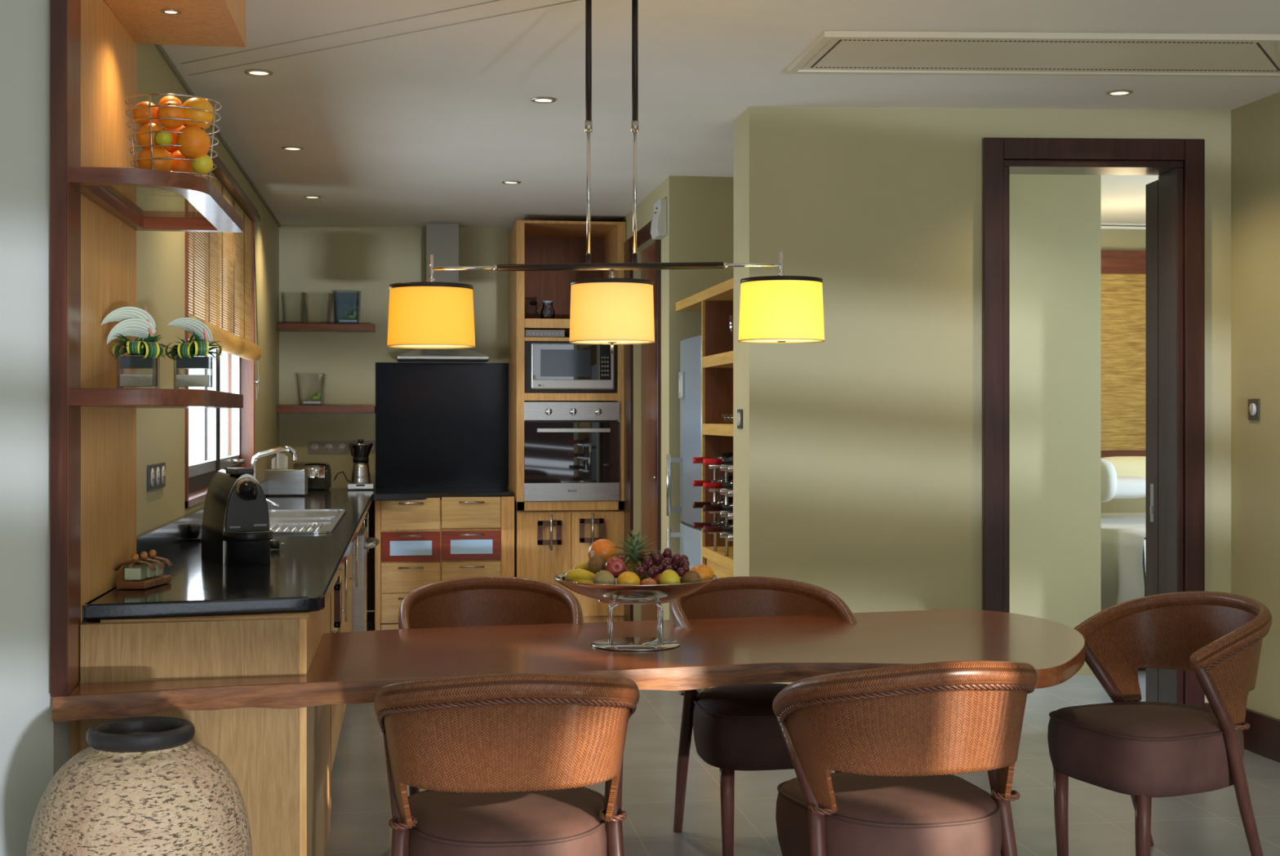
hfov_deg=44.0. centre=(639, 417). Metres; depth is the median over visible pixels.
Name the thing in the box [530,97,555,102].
recessed light
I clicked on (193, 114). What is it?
orange
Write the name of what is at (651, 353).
door
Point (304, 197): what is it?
recessed light
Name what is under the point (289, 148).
recessed light
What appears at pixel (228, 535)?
tray
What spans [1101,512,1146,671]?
bed
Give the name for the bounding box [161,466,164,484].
outlet
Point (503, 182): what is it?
recessed light
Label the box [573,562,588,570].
banana
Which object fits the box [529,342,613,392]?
microwave
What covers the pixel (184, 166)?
orange
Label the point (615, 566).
apple
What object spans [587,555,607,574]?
kiwi
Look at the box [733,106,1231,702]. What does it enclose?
wall
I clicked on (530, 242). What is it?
tall cabinet
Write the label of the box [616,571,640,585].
orange
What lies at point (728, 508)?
wine bottle
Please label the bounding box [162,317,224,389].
flower vase
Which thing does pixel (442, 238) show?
hood
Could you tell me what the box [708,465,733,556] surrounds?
wine rack
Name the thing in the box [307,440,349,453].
wall socket
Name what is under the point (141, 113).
orange
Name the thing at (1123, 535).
duvet
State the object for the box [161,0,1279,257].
ceiling
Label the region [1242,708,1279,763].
baseboard
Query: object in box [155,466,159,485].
outlet
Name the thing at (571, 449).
oven
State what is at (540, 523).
square
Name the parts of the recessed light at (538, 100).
bulb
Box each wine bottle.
[692,452,733,463]
[692,475,733,486]
[692,497,733,508]
[692,517,733,528]
[702,455,733,466]
[702,479,733,489]
[702,502,733,512]
[702,523,733,534]
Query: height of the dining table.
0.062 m
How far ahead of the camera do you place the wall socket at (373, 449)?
10.94 m
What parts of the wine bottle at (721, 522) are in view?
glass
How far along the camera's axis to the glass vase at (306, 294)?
10.78 m
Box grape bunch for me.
[636,547,689,577]
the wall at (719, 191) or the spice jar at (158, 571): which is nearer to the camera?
the spice jar at (158, 571)
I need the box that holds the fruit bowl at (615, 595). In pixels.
[554,573,717,651]
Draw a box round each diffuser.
[397,345,467,346]
[577,340,646,342]
[744,339,817,342]
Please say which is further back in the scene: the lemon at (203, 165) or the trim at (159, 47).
the trim at (159, 47)
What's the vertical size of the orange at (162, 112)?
0.075 m
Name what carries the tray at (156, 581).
on the countertop
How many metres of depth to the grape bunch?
4.63 m
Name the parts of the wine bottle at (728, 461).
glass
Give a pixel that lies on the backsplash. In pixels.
(437, 424)
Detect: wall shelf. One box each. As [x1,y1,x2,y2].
[276,323,375,332]
[276,405,375,413]
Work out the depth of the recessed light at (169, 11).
4.49 m
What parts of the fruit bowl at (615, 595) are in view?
leg, leg, bowl dish, leg, leg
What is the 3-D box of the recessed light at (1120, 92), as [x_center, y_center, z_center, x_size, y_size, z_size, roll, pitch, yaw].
[1.951,-1.321,6.443,0.104,0.005,0.104,0,0,-8]
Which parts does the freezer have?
door handle, door handle, fridge door, freezer door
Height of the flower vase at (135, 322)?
0.232 m
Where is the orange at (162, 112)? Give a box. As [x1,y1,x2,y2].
[156,101,186,129]
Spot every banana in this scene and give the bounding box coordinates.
[561,568,595,581]
[564,578,593,583]
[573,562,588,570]
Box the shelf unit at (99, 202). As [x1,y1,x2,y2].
[49,0,245,759]
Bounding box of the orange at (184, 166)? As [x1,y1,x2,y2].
[170,150,194,174]
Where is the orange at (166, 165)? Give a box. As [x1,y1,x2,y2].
[137,146,172,171]
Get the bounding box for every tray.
[115,575,171,589]
[222,529,273,542]
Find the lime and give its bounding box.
[155,129,173,147]
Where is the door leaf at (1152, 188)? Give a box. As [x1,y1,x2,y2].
[1146,179,1158,702]
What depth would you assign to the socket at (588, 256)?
4.68 m
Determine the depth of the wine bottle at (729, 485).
7.26 m
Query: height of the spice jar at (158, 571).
0.077 m
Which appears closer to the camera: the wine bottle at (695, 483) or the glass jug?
the wine bottle at (695, 483)
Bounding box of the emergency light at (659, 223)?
[650,198,666,239]
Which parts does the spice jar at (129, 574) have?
bark lid, knob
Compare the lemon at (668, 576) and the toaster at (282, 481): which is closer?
the lemon at (668, 576)
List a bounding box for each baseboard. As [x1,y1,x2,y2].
[1204,702,1212,710]
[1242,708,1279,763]
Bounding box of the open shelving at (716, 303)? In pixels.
[675,277,733,691]
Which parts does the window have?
sash, frame, sash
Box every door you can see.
[623,220,661,621]
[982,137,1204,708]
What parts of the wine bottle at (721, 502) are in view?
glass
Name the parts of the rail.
rail, rail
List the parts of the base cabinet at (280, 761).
panel, cabinet door, bar handle, cabinet door, bar handle, cabinet door, bar handle, bar handle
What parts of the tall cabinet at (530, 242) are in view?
niche knob, cabinet door, bar handle, bar handle, cabinet door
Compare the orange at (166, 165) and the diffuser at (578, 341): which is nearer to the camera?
the orange at (166, 165)
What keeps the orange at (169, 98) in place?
in the wire basket
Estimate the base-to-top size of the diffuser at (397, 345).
0.002 m
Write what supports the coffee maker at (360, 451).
on the countertop
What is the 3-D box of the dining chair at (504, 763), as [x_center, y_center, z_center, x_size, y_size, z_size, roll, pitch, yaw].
[-0.309,0.975,3.676,0.612,0.850,0.592,0,0,-8]
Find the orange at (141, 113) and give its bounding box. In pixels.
[132,101,158,126]
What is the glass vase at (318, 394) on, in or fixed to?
on the wall shelf at (280, 409)
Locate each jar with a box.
[26,716,252,855]
[113,553,155,581]
[125,551,164,578]
[140,550,173,577]
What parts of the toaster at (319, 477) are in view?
power cord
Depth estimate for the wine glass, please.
7.45 m
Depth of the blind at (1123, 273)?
10.84 m
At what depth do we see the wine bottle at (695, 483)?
7.53 m
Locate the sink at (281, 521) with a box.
[268,509,346,533]
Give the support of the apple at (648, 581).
in the fruit bowl at (615, 595)
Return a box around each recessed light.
[160,8,180,14]
[244,69,272,76]
[281,146,303,151]
[303,195,320,199]
[502,181,519,184]
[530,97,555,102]
[1106,89,1133,96]
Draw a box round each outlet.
[151,468,154,487]
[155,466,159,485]
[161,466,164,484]
[311,444,318,451]
[324,444,332,451]
[338,444,346,451]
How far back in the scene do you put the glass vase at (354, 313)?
10.80 m
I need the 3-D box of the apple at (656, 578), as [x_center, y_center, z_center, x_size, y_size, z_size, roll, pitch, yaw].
[0.061,0.475,4.640,0.058,0.054,0.058,0,0,-8]
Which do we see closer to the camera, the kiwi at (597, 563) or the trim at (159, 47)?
the kiwi at (597, 563)
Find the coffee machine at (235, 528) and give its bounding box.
[201,467,273,565]
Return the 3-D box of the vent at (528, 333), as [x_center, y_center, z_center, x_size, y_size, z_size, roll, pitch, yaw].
[-0.618,-0.548,10.289,0.256,0.044,0.018,0,0,-8]
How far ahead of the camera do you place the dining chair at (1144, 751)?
4.72 m
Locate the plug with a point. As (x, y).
(274, 544)
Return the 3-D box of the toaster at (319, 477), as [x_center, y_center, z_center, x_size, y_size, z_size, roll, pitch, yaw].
[-2.145,0.393,10.695,0.373,0.185,0.268,0,0,0]
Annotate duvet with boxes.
[1101,512,1146,611]
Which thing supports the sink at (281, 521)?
in the countertop
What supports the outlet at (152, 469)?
attached to the wall socket at (156, 473)
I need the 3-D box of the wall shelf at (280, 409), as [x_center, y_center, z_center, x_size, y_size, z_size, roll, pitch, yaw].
[-2.135,-0.055,10.794,0.648,0.051,0.217,0,0,-8]
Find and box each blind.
[188,148,262,399]
[1101,250,1146,457]
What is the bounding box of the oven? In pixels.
[524,401,619,501]
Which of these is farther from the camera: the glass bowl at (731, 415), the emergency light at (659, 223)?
the emergency light at (659, 223)
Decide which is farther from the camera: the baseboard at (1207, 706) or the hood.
the hood
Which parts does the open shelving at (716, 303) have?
shelf, shelf, shelf, door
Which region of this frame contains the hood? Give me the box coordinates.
[396,222,489,362]
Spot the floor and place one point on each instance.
(1101, 821)
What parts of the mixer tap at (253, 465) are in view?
spout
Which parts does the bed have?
mattress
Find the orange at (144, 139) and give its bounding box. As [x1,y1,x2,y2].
[136,123,163,148]
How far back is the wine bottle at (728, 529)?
7.26 m
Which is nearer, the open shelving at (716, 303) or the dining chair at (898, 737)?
the dining chair at (898, 737)
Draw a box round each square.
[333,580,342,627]
[537,520,561,545]
[579,518,604,542]
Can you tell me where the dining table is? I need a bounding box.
[52,609,1084,722]
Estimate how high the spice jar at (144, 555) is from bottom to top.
0.077 m
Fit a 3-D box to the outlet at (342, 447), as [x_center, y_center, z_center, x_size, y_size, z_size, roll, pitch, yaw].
[-2.049,0.205,10.909,0.052,0.052,0.003,0,0,-8]
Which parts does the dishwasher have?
door, door handle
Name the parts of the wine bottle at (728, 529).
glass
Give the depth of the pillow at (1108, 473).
9.13 m
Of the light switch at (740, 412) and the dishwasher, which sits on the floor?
the dishwasher
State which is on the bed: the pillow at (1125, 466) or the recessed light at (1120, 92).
the pillow at (1125, 466)
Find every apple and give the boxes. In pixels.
[604,557,626,578]
[617,555,627,564]
[638,549,650,560]
[640,577,657,585]
[651,573,662,584]
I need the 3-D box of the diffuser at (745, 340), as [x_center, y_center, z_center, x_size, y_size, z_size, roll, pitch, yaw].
[0.430,-0.237,4.812,0.248,0.002,0.248,0,0,-8]
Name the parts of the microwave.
door, control panel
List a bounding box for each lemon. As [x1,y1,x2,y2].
[191,154,213,174]
[659,569,680,584]
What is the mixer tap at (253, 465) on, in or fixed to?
on the countertop
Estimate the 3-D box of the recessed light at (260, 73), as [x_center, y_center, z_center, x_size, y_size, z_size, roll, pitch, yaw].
[-1.460,-1.321,6.066,0.104,0.005,0.104,0,0,-8]
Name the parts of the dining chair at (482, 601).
leg, backrest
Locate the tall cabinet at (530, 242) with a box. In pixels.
[508,220,626,622]
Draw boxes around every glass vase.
[283,292,306,323]
[297,373,326,405]
[305,292,333,324]
[334,290,361,324]
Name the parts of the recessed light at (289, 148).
bulb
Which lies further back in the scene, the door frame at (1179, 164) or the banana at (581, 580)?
the door frame at (1179, 164)
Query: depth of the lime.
4.21 m
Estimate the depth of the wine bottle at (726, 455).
7.53 m
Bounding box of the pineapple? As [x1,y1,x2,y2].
[607,529,662,582]
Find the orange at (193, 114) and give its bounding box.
[182,97,213,129]
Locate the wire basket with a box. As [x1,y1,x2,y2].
[124,93,222,182]
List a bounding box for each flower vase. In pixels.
[101,306,169,388]
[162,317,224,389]
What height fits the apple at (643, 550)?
0.046 m
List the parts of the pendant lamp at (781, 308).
lamp shade, stem, arm, chrome rod, black rod, stem, lamp shade, chrome rod, black rod, arm, stem, lamp shade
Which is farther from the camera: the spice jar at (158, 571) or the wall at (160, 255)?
the wall at (160, 255)
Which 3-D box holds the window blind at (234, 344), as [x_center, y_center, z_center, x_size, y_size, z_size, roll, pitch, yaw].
[-1.991,-0.618,7.644,0.096,1.032,2.663,0,0,-8]
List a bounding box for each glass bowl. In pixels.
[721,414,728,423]
[725,414,733,423]
[729,414,733,422]
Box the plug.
[270,538,284,549]
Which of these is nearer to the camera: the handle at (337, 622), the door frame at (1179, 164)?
the handle at (337, 622)
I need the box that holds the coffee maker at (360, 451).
[346,439,373,489]
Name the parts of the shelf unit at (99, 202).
post, panel, shelf, shelf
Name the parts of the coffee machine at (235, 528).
trim, lever, chrome trim, panel, lever knob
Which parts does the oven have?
knob, door, panel, control panel, knob, door handle, knob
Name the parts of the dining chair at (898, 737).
leg, seat, backrest, leg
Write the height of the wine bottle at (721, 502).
0.076 m
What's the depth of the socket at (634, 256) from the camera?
4.71 m
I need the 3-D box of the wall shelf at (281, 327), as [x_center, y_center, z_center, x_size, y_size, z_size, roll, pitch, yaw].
[-2.135,-0.612,10.794,0.648,0.046,0.217,0,0,-8]
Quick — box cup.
[187,524,201,541]
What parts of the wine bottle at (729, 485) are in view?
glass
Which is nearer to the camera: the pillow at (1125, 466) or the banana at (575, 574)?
the banana at (575, 574)
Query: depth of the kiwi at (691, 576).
4.58 m
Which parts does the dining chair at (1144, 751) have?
leg, leg, leg, seat, backrest, leg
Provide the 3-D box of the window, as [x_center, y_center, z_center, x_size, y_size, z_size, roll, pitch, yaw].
[-2.053,-0.411,7.654,0.172,1.545,2.800,0,0,-8]
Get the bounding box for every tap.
[250,446,298,506]
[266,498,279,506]
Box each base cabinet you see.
[80,511,368,855]
[374,496,514,631]
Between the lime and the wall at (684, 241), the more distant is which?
the wall at (684, 241)
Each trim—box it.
[154,44,280,226]
[180,0,502,64]
[188,0,580,75]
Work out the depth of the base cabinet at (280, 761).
4.13 m
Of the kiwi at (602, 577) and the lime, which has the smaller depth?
the lime
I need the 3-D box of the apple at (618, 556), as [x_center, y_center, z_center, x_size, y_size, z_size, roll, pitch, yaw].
[-0.060,0.434,4.820,0.053,0.050,0.053,0,0,-8]
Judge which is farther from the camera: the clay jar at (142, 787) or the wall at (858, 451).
the wall at (858, 451)
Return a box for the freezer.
[666,335,702,569]
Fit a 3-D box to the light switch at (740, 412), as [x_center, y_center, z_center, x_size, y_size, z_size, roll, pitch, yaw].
[0.433,0.006,6.904,0.014,0.085,0.085,0,0,-8]
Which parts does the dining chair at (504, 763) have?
leg, backrest, seat, leg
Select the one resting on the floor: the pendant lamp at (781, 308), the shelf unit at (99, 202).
the shelf unit at (99, 202)
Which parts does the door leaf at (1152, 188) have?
latch plate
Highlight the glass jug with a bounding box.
[537,301,555,319]
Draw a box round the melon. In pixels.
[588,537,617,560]
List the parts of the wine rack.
upright rod, upright rod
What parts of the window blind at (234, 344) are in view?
tie cord, tie cord, tie cord, head rail, tie cord, tie cord, pull cord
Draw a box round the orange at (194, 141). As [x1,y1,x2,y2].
[175,125,210,159]
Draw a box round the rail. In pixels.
[1101,223,1146,230]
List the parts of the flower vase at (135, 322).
white flower, white flower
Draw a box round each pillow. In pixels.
[1101,456,1146,478]
[1101,458,1116,502]
[1112,476,1146,498]
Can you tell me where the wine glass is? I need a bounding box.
[728,315,733,336]
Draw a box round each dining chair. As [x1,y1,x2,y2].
[373,673,639,855]
[398,576,583,795]
[670,576,857,855]
[772,660,1037,855]
[1047,591,1271,855]
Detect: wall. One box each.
[0,0,70,855]
[136,44,279,535]
[279,224,569,619]
[619,175,705,621]
[705,176,733,289]
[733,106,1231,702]
[1009,174,1101,675]
[1101,225,1146,513]
[1231,92,1279,719]
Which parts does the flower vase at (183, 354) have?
white flower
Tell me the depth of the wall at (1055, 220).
8.59 m
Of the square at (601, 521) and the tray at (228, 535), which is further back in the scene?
the square at (601, 521)
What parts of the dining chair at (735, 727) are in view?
leg, leg, seat, backrest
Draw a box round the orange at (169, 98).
[158,95,182,107]
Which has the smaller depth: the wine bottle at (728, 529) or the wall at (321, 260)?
the wine bottle at (728, 529)
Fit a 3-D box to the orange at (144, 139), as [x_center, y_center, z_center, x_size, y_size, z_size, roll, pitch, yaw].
[-1.315,-0.755,4.260,0.076,0.075,0.076,0,0,-8]
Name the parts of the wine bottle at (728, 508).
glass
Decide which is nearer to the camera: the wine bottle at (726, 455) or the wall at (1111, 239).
the wine bottle at (726, 455)
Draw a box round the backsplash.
[375,362,508,488]
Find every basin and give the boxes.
[268,509,339,518]
[269,517,333,524]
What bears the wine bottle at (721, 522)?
in the wine rack
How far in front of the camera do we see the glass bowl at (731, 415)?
7.28 m
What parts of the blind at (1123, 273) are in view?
rail, rail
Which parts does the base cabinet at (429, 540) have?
corner panel, drawer, drawer, drawer, drawer, drawer, bar handle, pane, bar handle, bar handle, drawer, drawer, drawer, pane, bar handle, bar handle, bar handle, filler panel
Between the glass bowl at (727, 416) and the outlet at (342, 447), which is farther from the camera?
the outlet at (342, 447)
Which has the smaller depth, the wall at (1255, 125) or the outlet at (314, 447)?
the wall at (1255, 125)
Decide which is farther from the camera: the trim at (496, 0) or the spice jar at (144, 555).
the trim at (496, 0)
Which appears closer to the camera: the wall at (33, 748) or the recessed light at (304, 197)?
the wall at (33, 748)
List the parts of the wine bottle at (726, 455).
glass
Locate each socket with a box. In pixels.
[146,462,165,491]
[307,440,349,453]
[350,440,375,453]
[586,254,591,264]
[632,254,637,263]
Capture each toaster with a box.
[264,453,307,495]
[291,462,351,490]
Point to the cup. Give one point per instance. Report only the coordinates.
(193, 529)
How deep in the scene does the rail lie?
10.81 m
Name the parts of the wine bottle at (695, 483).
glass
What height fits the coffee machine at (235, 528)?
0.315 m
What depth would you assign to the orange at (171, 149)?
4.37 m
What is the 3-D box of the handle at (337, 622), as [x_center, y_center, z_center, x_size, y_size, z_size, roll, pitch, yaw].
[-1.065,0.656,5.585,0.022,0.153,0.153,0,0,-8]
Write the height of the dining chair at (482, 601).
0.850 m
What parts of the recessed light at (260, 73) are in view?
bulb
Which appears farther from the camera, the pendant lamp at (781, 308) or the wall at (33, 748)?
the pendant lamp at (781, 308)
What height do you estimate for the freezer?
1.790 m
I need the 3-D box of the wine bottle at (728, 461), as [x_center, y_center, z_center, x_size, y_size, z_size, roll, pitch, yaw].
[0.440,0.203,7.289,0.300,0.076,0.076,0,0,-8]
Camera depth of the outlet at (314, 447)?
10.88 m
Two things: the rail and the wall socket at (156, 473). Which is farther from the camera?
the rail
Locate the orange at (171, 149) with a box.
[163,124,185,153]
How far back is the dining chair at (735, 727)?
5.18 m
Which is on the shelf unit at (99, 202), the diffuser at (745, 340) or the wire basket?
the wire basket
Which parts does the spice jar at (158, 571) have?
knob, bark lid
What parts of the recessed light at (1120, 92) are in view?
bulb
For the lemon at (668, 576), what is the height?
0.069 m
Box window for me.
[183,124,258,508]
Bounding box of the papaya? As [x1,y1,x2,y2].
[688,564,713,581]
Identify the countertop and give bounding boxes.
[81,480,513,622]
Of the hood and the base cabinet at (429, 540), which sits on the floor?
the base cabinet at (429, 540)
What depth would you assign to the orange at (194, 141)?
4.23 m
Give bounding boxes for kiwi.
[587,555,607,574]
[593,570,615,584]
[680,570,701,583]
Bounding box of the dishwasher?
[351,527,379,631]
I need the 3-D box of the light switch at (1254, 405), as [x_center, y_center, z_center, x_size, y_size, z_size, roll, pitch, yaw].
[2.566,-0.035,6.626,0.014,0.088,0.085,0,0,-8]
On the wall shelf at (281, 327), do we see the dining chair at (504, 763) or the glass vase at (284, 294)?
the glass vase at (284, 294)
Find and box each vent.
[524,329,564,337]
[787,31,1279,77]
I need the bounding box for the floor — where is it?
[324,619,1279,855]
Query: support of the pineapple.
in the fruit bowl at (615, 595)
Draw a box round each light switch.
[737,408,742,428]
[1248,399,1260,420]
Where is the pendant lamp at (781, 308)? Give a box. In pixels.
[386,0,825,354]
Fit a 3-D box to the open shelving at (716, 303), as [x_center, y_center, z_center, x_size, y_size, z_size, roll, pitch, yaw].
[0.655,0.384,7.929,0.700,2.025,1.575,0,0,-8]
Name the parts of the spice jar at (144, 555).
knob, bark lid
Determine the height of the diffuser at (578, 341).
0.002 m
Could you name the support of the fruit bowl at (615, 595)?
on the dining table
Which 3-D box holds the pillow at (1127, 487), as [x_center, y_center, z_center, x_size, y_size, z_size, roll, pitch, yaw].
[2.997,0.437,9.900,0.440,0.140,0.240,0,0,-8]
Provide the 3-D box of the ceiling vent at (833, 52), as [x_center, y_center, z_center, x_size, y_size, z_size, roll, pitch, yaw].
[1.532,-1.312,5.731,1.929,0.021,0.586,0,0,-2]

